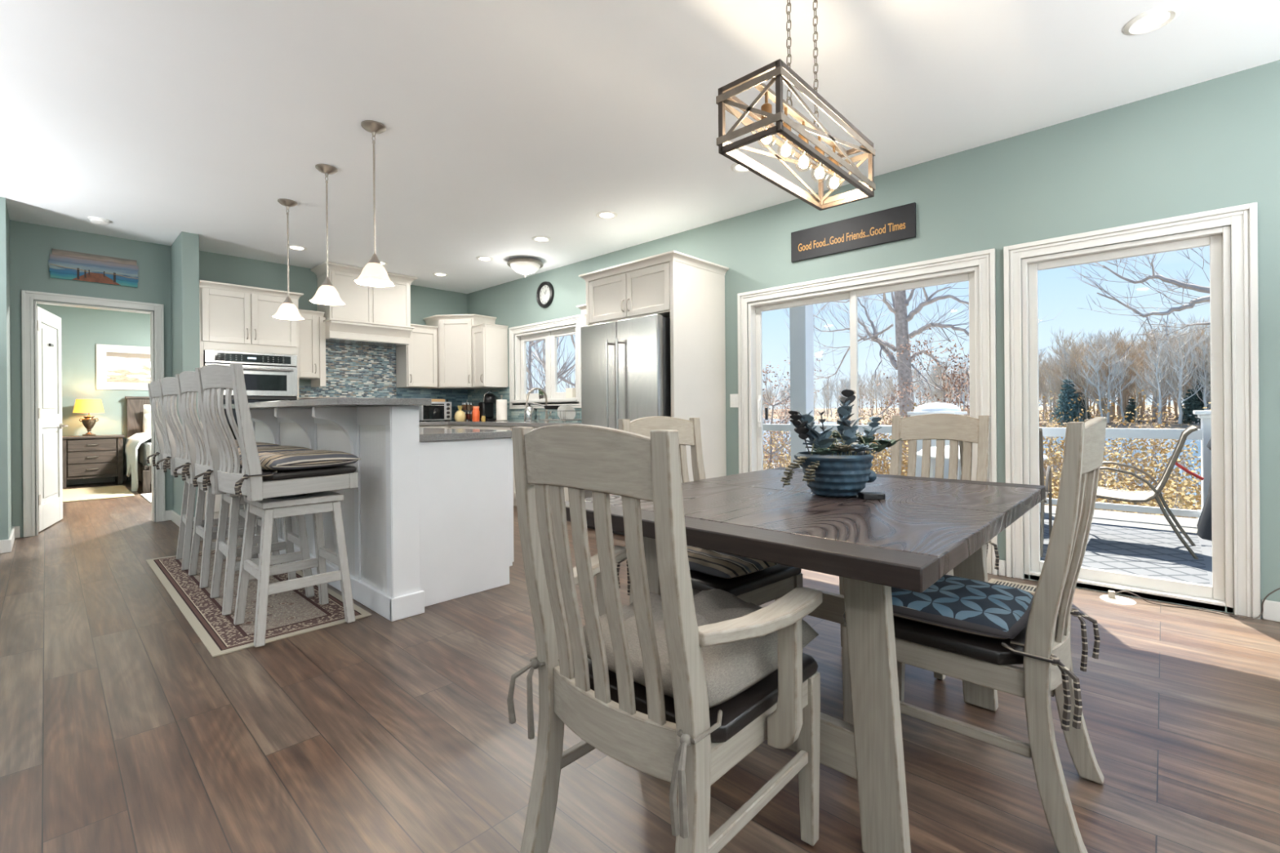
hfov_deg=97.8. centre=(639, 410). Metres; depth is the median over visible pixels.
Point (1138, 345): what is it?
bare tree
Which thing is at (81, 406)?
table lamp
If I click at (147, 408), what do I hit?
pillow
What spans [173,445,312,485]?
cushion
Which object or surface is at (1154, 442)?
shrub
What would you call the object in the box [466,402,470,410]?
spice jar
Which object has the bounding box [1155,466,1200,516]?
shrub
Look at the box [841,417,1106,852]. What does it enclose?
dining chair
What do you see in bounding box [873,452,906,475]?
shrub
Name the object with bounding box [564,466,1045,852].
dining table
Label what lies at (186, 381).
bar stool
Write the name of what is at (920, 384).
bare tree
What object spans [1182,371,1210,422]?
evergreen tree
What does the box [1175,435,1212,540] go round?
covered grill
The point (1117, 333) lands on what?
bare tree
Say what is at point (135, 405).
bed
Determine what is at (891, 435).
shrub
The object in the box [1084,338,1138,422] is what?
bare tree
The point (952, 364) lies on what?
bare tree
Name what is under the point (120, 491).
area rug
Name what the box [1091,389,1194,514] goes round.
shrub
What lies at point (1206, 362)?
bare tree
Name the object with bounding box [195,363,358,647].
bar stool
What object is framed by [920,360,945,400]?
bare tree
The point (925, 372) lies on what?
bare tree
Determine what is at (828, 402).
bare tree
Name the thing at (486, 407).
coffee maker
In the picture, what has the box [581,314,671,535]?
refrigerator
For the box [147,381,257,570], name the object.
bar stool
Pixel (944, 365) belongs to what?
bare tree
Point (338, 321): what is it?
shelf
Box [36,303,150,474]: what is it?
wall
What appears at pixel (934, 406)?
snow mound
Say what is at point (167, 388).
bar stool
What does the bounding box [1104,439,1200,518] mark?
shrub
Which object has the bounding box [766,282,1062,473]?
oak tree
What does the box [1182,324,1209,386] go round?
bare tree
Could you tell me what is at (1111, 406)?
bare tree
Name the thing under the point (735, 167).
recessed light
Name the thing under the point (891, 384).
bare tree
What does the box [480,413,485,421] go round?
jar
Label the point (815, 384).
bare tree
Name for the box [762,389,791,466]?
sapling
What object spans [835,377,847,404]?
bare tree
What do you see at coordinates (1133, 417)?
shrub
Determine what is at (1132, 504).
shrub
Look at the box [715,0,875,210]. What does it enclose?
lantern chandelier
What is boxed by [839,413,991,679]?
dining chair
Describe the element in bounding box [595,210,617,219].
recessed light
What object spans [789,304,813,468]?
porch column
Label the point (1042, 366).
bare tree
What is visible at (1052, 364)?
bare tree
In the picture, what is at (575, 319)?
trim
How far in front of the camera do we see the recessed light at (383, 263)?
6.22 m
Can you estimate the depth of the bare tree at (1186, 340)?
89.71 m
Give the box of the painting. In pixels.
[48,248,138,288]
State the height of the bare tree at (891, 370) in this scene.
14.909 m
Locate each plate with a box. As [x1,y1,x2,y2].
[556,405,564,419]
[560,405,568,419]
[564,405,575,419]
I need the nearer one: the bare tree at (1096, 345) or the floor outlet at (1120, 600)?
the floor outlet at (1120, 600)
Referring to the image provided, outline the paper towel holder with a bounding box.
[495,395,508,421]
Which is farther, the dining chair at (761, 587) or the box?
the box
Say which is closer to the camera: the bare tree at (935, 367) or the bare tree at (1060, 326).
the bare tree at (1060, 326)
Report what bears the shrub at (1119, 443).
on the ground
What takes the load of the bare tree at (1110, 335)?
on the bank
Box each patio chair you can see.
[959,427,1052,557]
[1096,425,1199,559]
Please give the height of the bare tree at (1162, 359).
13.432 m
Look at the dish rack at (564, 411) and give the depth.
5.77 m
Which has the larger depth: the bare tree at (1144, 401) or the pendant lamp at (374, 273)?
the bare tree at (1144, 401)
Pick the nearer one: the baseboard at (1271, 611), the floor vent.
the baseboard at (1271, 611)
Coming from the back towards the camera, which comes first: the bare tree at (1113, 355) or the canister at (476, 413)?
the bare tree at (1113, 355)
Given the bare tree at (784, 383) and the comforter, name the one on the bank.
the bare tree at (784, 383)
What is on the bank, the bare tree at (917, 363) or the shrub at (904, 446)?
the bare tree at (917, 363)
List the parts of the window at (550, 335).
sash, sash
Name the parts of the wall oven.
control panel, oven door, oven door, handle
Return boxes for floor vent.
[987,577,1036,593]
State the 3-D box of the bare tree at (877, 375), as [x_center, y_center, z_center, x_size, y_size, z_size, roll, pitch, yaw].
[82.038,-6.640,193.963,8.151,15.877,7.495,0,0,17]
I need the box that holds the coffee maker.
[478,391,496,421]
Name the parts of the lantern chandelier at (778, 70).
corner post, corner post, chain, frame, chain, corner post, corner post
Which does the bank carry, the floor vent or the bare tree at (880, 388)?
the bare tree at (880, 388)
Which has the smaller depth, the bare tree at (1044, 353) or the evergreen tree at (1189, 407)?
the evergreen tree at (1189, 407)
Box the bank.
[762,404,1200,429]
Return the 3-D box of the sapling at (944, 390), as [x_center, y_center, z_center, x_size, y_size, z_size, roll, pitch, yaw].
[7.511,1.095,14.391,2.217,6.224,2.905,0,0,-18]
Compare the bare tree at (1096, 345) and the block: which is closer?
the block
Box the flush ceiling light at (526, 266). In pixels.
[506,257,543,277]
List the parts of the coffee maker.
water tank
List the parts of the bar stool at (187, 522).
crest rail, post, rail, leg, leg, leg, leg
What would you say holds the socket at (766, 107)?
attached to the lantern chandelier at (778, 70)
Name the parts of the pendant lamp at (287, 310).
rod, lamp shade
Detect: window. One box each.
[96,343,150,390]
[511,324,577,402]
[747,266,980,480]
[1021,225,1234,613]
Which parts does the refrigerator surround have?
panel, door, door, crown, panel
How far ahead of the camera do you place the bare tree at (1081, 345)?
108.22 m
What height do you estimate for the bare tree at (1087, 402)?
14.626 m
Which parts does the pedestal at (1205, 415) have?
cap mould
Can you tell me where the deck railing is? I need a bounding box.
[762,423,1202,517]
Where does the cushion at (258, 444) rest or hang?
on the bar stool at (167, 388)
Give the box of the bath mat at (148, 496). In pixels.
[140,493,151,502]
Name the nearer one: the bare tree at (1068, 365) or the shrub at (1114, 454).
the shrub at (1114, 454)
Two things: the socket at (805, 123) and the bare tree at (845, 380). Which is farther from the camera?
the bare tree at (845, 380)
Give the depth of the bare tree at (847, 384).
189.68 m
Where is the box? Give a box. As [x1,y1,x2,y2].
[565,387,575,398]
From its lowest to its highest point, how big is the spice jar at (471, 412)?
0.100 m
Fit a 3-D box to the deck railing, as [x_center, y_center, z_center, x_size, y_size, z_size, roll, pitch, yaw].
[2.207,0.641,7.823,16.500,0.895,0.100,0,0,43]
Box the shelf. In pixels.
[323,318,414,328]
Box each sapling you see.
[762,352,822,469]
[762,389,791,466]
[839,384,905,466]
[876,328,969,457]
[917,346,1042,426]
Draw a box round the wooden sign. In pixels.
[791,202,915,262]
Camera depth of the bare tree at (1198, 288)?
9.50 m
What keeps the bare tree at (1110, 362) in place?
on the bank
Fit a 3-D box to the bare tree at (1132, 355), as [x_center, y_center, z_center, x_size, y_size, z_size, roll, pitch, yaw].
[89.533,-5.307,103.065,6.622,14.509,5.225,0,0,-5]
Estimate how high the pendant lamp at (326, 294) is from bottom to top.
0.915 m
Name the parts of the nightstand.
post, drawer, drawer, drawer, post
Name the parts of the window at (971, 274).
handle, sash, sash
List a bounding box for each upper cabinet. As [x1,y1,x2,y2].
[297,309,325,387]
[395,324,437,388]
[422,314,496,389]
[471,323,508,387]
[576,304,586,368]
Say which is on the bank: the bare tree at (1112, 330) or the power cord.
the bare tree at (1112, 330)
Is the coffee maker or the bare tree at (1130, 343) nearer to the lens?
the coffee maker
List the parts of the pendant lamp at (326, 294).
rod, lamp shade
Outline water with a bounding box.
[762,417,1201,510]
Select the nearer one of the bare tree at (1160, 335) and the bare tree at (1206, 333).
the bare tree at (1206, 333)
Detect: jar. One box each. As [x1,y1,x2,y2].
[453,404,466,421]
[463,402,466,410]
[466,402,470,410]
[466,411,470,419]
[470,402,472,410]
[470,411,472,419]
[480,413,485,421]
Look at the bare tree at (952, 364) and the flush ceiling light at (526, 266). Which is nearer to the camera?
the flush ceiling light at (526, 266)
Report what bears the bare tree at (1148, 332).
on the bank
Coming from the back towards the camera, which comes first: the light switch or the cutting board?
the cutting board
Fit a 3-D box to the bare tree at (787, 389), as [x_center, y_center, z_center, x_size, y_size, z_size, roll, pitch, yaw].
[70.395,-6.060,269.058,7.133,15.630,5.629,0,0,-38]
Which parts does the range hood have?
panel, crown, filter panel, panel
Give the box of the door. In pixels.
[36,306,67,532]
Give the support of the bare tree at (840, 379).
on the bank
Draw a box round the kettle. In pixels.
[524,404,536,421]
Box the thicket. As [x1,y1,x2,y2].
[763,402,1210,425]
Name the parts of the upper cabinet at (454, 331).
door, crown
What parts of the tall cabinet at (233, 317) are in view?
drawer, door, crown, door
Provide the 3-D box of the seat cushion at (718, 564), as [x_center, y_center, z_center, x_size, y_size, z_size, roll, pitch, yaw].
[0.272,0.641,2.217,0.517,0.204,0.546,0,0,-41]
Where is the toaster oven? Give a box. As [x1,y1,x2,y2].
[418,401,451,422]
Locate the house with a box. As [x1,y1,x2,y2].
[106,356,151,382]
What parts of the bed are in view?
rail, mattress, foot rail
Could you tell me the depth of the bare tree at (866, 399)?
188.84 m
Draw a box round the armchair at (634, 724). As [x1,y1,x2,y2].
[511,423,822,852]
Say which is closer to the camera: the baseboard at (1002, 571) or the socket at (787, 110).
the socket at (787, 110)
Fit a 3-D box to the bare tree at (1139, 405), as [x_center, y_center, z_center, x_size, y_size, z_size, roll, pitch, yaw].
[104.581,-6.327,117.430,5.320,14.772,6.741,0,0,44]
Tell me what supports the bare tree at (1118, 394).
on the bank
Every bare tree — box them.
[525,334,575,392]
[525,334,575,393]
[525,335,575,393]
[768,385,777,406]
[778,382,789,408]
[780,382,790,407]
[813,384,818,412]
[815,379,828,416]
[819,378,837,417]
[822,378,833,414]
[822,381,833,417]
[828,373,844,416]
[831,378,846,405]
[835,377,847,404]
[838,377,864,398]
[842,380,850,406]
[857,373,870,415]
[857,377,864,401]
[857,382,867,415]
[860,375,879,415]
[864,370,879,416]
[866,368,888,413]
[871,376,889,418]
[875,378,890,416]
[879,369,893,412]
[880,376,893,415]
[883,375,898,407]
[884,368,898,415]
[911,363,928,405]
[914,373,932,404]
[915,372,933,403]
[918,361,946,401]
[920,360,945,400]
[923,360,946,401]
[924,361,946,403]
[928,364,951,403]
[928,369,954,402]
[936,364,954,402]
[949,361,969,411]
[951,358,969,410]
[1038,348,1048,405]
[1038,348,1058,417]
[1038,352,1049,397]
[1038,355,1062,422]
[1038,356,1048,400]
[1038,359,1057,422]
[1040,352,1063,416]
[1040,354,1068,404]
[1040,364,1053,418]
[1044,355,1079,422]
[1046,328,1088,395]
[1046,343,1087,395]
[1046,351,1062,411]
[1047,332,1092,404]
[1047,360,1059,416]
[1048,325,1080,393]
[1053,345,1103,417]
[1056,344,1082,388]
[1057,329,1115,417]
[1066,246,1210,369]
[1067,330,1102,399]
[1069,346,1108,418]
[1071,330,1114,396]
[1071,338,1090,391]
[1074,348,1101,413]
[1075,347,1126,417]
[1080,326,1130,420]
[1080,328,1120,417]
[1080,332,1127,415]
[1084,329,1119,399]
[1084,337,1127,422]
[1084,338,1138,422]
[1088,355,1096,413]
[1089,337,1106,416]
[1089,341,1136,422]
[1095,332,1147,420]
[1096,328,1137,420]
[1103,328,1146,400]
[1103,333,1146,410]
[1106,342,1141,416]
[1110,335,1151,401]
[1112,340,1127,414]
[1115,340,1140,416]
[1117,340,1153,422]
[1117,345,1152,404]
[1126,320,1183,421]
[1126,336,1156,419]
[1128,320,1181,417]
[1129,328,1191,422]
[1132,332,1171,408]
[1132,351,1146,413]
[1133,338,1182,424]
[1133,342,1152,413]
[1133,344,1184,422]
[1135,325,1173,416]
[1138,318,1183,419]
[1138,327,1171,417]
[1138,333,1173,421]
[1148,333,1208,422]
[1149,317,1210,397]
[1156,313,1210,424]
[1158,322,1202,422]
[1164,344,1188,419]
[1168,350,1175,415]
[1171,317,1210,410]
[1173,327,1209,393]
[1175,320,1210,404]
[1179,329,1210,410]
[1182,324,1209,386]
[1182,336,1210,383]
[1187,333,1210,393]
[1188,333,1210,389]
[1193,324,1210,399]
[1202,351,1210,391]
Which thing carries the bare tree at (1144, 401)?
on the bank
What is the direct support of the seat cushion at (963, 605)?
on the dining chair at (984, 661)
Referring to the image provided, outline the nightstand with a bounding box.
[62,434,124,488]
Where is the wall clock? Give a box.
[536,281,554,307]
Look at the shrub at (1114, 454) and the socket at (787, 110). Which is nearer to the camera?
the socket at (787, 110)
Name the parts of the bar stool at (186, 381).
post, crest rail, rail, leg, leg, leg, leg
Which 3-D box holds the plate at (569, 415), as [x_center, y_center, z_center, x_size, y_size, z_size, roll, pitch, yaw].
[-0.726,0.020,5.785,0.035,0.148,0.150,0,0,43]
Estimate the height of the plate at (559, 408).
0.148 m
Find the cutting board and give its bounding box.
[431,399,444,401]
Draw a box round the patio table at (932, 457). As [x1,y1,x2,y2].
[916,451,1048,479]
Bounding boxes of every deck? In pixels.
[1040,505,1198,533]
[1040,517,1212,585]
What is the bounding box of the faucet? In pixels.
[524,387,551,418]
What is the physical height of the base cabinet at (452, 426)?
0.887 m
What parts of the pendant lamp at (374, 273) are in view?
rod, lamp shade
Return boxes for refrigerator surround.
[578,250,728,482]
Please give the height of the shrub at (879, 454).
4.401 m
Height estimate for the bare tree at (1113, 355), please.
14.115 m
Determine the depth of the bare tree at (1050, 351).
135.75 m
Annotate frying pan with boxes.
[526,401,559,408]
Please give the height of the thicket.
5.978 m
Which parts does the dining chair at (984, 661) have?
leg, leg, rail, leg, rail, leg, crest rail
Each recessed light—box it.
[285,244,307,250]
[379,261,387,265]
[432,272,448,276]
[475,256,493,261]
[531,235,551,242]
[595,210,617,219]
[730,163,750,173]
[1123,4,1181,35]
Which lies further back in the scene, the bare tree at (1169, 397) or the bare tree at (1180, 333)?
the bare tree at (1169, 397)
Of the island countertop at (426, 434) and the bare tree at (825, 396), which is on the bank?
the bare tree at (825, 396)
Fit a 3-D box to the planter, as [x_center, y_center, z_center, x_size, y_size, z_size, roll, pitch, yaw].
[0.663,0.104,1.847,0.403,0.352,0.229,0,0,7]
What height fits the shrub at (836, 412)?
4.166 m
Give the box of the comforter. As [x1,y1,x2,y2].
[123,432,151,491]
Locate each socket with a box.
[760,92,772,119]
[780,107,791,137]
[798,121,808,150]
[814,135,824,161]
[829,146,839,172]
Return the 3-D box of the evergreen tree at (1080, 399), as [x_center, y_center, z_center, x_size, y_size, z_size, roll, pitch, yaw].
[84.175,-0.314,106.830,3.819,6.472,4.089,0,0,0]
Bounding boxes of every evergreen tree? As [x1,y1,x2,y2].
[1050,378,1086,425]
[1069,391,1091,422]
[1121,398,1142,422]
[1175,388,1203,423]
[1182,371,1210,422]
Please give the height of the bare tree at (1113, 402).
17.350 m
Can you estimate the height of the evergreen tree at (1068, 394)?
8.989 m
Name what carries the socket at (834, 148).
attached to the lantern chandelier at (778, 70)
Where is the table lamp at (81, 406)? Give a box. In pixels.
[72,399,104,435]
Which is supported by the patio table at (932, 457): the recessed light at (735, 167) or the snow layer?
the snow layer
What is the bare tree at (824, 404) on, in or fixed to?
on the bank
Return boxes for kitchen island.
[248,405,514,622]
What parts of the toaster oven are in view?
oven door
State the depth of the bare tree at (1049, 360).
124.85 m
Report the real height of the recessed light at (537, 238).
0.012 m
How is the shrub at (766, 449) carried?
on the ground
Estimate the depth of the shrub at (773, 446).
15.16 m
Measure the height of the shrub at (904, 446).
3.690 m
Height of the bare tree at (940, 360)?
16.188 m
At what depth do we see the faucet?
6.45 m
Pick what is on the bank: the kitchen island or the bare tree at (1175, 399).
the bare tree at (1175, 399)
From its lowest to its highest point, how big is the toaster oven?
0.250 m
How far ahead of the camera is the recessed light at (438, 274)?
6.75 m
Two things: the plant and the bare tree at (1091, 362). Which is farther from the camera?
the bare tree at (1091, 362)
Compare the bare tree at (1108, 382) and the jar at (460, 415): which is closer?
the jar at (460, 415)
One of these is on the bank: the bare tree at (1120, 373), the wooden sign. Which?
the bare tree at (1120, 373)
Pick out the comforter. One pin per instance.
(132, 443)
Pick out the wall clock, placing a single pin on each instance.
(545, 291)
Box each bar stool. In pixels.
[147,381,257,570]
[157,377,280,588]
[175,371,315,615]
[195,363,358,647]
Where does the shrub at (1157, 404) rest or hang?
on the ground
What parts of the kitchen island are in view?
moulding, moulding, panel, door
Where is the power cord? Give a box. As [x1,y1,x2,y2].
[1107,587,1279,619]
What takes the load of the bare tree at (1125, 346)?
on the bank
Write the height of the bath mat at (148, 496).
0.014 m
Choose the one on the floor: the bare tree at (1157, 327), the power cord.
the power cord
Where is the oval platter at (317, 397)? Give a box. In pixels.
[297,396,334,399]
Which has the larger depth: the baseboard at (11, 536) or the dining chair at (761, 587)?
the baseboard at (11, 536)
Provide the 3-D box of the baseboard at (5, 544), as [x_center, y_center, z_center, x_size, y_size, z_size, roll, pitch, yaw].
[-5.203,1.038,3.876,0.016,0.100,1.116,0,0,43]
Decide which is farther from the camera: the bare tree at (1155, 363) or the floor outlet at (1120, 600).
the bare tree at (1155, 363)
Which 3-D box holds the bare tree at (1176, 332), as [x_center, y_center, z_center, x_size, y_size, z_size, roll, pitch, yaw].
[96.749,-7.881,102.929,8.667,18.991,6.839,0,0,41]
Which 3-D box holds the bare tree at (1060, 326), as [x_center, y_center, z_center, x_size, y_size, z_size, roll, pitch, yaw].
[86.340,-7.514,113.782,6.852,19.025,8.683,0,0,-1]
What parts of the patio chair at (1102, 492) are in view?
arm and leg, arm and leg, frame, frame, leg, leg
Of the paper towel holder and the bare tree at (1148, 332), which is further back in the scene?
the bare tree at (1148, 332)
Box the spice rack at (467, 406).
[461,400,472,421]
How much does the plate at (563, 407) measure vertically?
0.148 m
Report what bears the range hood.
attached to the wall at (31, 245)
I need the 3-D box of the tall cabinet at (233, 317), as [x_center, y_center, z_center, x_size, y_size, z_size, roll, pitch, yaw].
[-4.016,-0.069,5.718,0.653,2.295,0.860,0,0,43]
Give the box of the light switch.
[729,394,737,407]
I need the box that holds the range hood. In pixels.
[311,261,417,347]
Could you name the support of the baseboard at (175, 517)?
attached to the wall at (184, 251)
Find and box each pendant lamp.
[272,198,303,319]
[309,164,345,305]
[355,120,394,287]
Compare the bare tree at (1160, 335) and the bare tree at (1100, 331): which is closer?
the bare tree at (1160, 335)
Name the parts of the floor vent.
duct shadow plate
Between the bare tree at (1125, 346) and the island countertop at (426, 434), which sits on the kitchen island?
the island countertop at (426, 434)
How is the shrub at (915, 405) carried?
on the ground
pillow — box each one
[142,404,151,432]
[143,413,151,432]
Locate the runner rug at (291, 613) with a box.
[146,544,371,657]
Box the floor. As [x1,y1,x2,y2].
[0,480,1279,852]
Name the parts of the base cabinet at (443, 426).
drawer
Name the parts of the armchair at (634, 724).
leg, crest rail, arm, rail, leg, rail, arm, leg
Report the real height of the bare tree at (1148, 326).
18.228 m
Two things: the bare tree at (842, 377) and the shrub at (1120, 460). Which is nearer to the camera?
the shrub at (1120, 460)
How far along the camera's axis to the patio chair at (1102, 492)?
4.33 m
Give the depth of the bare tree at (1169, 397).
111.86 m
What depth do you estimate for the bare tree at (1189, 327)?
96.19 m
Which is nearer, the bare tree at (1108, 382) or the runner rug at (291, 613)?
the runner rug at (291, 613)
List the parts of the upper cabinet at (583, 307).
crown, door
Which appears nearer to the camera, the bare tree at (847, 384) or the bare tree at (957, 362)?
the bare tree at (957, 362)
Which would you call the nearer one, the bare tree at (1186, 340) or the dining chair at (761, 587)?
the dining chair at (761, 587)
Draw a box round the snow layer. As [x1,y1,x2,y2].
[918,445,1045,457]
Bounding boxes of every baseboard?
[0,538,11,553]
[8,526,14,550]
[14,525,20,537]
[66,474,127,484]
[164,510,171,520]
[171,510,180,526]
[998,560,1005,576]
[1262,599,1279,622]
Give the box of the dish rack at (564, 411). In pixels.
[537,409,581,422]
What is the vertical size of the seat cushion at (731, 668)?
0.273 m
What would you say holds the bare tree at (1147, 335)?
on the bank
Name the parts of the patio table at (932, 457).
leg, leg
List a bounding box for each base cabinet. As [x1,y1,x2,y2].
[418,424,450,428]
[450,424,568,509]
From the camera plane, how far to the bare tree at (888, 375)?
173.80 m
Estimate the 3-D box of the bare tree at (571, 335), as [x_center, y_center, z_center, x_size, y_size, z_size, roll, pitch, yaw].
[-2.872,-2.634,25.581,6.698,13.828,6.426,0,0,38]
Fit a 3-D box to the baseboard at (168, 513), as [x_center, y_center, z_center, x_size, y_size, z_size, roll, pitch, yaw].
[-4.645,1.033,5.508,0.016,0.100,0.060,0,0,43]
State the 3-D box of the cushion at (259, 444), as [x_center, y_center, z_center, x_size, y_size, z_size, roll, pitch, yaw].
[-2.613,0.249,3.635,0.440,0.082,0.430,0,0,34]
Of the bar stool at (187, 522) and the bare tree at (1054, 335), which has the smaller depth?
the bar stool at (187, 522)
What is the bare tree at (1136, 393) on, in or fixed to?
on the bank
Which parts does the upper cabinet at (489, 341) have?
door, crown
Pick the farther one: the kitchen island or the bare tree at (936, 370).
the bare tree at (936, 370)
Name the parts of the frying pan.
handle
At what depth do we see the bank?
118.52 m
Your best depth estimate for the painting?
5.12 m
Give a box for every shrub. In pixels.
[763,407,841,469]
[763,412,879,467]
[763,413,790,469]
[763,444,888,474]
[779,435,908,474]
[780,422,838,462]
[790,443,908,469]
[831,412,906,474]
[835,399,906,474]
[858,404,968,475]
[863,403,918,475]
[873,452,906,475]
[1039,391,1123,498]
[1039,405,1153,513]
[1043,437,1123,510]
[1044,396,1200,517]
[1044,439,1173,506]
[1044,447,1201,518]
[1044,452,1200,518]
[1044,453,1061,497]
[1044,457,1200,517]
[1044,475,1197,514]
[1045,439,1189,514]
[1048,472,1201,517]
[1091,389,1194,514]
[1097,469,1200,518]
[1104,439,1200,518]
[1113,501,1174,515]
[1125,402,1210,489]
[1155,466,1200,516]
[1156,422,1200,518]
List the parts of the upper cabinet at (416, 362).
door, crown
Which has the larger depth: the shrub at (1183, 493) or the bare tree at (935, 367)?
the bare tree at (935, 367)
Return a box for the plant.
[538,390,543,399]
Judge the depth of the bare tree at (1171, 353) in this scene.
93.50 m
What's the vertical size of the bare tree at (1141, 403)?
16.542 m
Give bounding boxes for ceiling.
[0,0,1279,293]
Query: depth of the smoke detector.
4.74 m
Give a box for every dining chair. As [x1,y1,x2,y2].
[617,416,803,605]
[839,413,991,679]
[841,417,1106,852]
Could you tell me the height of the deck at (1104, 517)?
0.080 m
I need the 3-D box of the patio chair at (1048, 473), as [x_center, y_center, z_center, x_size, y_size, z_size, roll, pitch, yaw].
[2.955,0.604,4.530,0.592,0.956,0.725,0,0,39]
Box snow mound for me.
[914,402,960,411]
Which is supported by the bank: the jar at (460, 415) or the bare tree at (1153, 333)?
the bare tree at (1153, 333)
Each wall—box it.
[0,196,12,540]
[9,220,467,537]
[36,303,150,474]
[170,231,199,516]
[466,60,1279,618]
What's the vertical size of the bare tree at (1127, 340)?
16.404 m
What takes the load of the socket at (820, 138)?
attached to the lantern chandelier at (778, 70)
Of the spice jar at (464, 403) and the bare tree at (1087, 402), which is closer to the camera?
the spice jar at (464, 403)
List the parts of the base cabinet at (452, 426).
drawer, drawer, door, door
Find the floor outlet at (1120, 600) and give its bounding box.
[1099,595,1136,604]
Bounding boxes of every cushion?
[146,440,237,469]
[155,441,280,475]
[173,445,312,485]
[192,449,360,497]
[230,441,280,448]
[506,588,818,838]
[616,545,777,595]
[891,574,1100,730]
[985,540,999,569]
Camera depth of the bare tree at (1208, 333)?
89.97 m
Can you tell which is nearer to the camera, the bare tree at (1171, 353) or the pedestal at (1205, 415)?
the pedestal at (1205, 415)
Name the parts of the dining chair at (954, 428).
leg, leg, crest rail, leg, rail, leg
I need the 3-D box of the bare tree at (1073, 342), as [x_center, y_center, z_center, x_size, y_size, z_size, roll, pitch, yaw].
[83.123,-6.590,107.393,8.057,17.654,6.358,0,0,26]
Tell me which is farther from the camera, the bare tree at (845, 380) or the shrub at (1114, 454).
the bare tree at (845, 380)
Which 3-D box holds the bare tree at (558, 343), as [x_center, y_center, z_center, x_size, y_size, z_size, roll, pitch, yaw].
[-2.780,-0.930,19.338,4.368,10.442,5.608,0,0,5]
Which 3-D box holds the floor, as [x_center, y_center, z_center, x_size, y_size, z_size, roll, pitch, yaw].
[-2.976,1.120,3.249,15.400,0.100,7.850,0,0,43]
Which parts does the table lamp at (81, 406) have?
lamp shade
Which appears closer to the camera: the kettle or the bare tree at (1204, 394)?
the kettle
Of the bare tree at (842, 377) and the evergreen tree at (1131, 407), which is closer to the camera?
the evergreen tree at (1131, 407)
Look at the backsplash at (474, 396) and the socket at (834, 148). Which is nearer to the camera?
the socket at (834, 148)
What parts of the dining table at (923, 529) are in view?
leg, cross rail, cross rail, leg, leg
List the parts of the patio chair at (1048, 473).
frame, leg, frame, arm and leg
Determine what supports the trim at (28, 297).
attached to the wall at (31, 245)
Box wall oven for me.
[203,350,297,439]
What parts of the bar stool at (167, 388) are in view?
crest rail, post, rail, leg, leg, leg, leg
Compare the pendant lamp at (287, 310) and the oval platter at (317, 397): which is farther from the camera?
the pendant lamp at (287, 310)
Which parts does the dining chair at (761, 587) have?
leg, crest rail, leg, rail, leg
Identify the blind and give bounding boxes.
[106,351,150,358]
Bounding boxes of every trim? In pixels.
[21,289,165,537]
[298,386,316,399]
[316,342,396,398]
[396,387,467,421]
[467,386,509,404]
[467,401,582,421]
[508,314,581,408]
[737,248,998,574]
[1003,202,1260,619]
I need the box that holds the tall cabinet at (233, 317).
[199,280,303,519]
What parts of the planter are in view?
dark stem, eucalyptus stem, eucalyptus stem, dark stem, pot, eucalyptus stem, dark stem, eucalyptus stem, shell knob, eucalyptus stem, dark stem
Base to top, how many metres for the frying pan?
0.087 m
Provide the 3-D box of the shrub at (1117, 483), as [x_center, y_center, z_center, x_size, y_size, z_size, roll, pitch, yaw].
[5.582,2.516,8.468,4.688,3.341,2.855,0,0,33]
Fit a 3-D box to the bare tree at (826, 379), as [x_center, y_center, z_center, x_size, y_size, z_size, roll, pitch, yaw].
[75.964,-6.077,226.131,5.444,15.117,6.899,0,0,-20]
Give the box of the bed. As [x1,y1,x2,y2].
[124,396,151,493]
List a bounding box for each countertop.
[217,397,431,409]
[418,420,582,426]
[418,427,512,441]
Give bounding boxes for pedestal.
[906,411,967,479]
[1192,410,1211,519]
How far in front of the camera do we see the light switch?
4.83 m
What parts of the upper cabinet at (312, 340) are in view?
door, crown, panel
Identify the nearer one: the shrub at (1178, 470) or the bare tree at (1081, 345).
the shrub at (1178, 470)
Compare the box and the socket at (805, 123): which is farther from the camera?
the box
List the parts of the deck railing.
rail, rail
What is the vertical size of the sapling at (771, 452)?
5.952 m
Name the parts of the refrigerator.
freezer drawer, door, handle, handle, door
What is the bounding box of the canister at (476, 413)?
[472,406,479,421]
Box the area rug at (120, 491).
[62,484,134,502]
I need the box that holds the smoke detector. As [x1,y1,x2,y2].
[88,217,111,225]
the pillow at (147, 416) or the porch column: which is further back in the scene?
the pillow at (147, 416)
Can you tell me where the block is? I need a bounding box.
[857,492,884,499]
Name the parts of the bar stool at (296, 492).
post, crest rail, rail, leg, post, leg, swivel plate, rail, leg, leg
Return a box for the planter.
[780,389,902,497]
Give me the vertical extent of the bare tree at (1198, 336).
14.651 m
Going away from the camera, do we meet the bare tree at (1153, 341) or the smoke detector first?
the smoke detector
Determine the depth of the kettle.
6.66 m

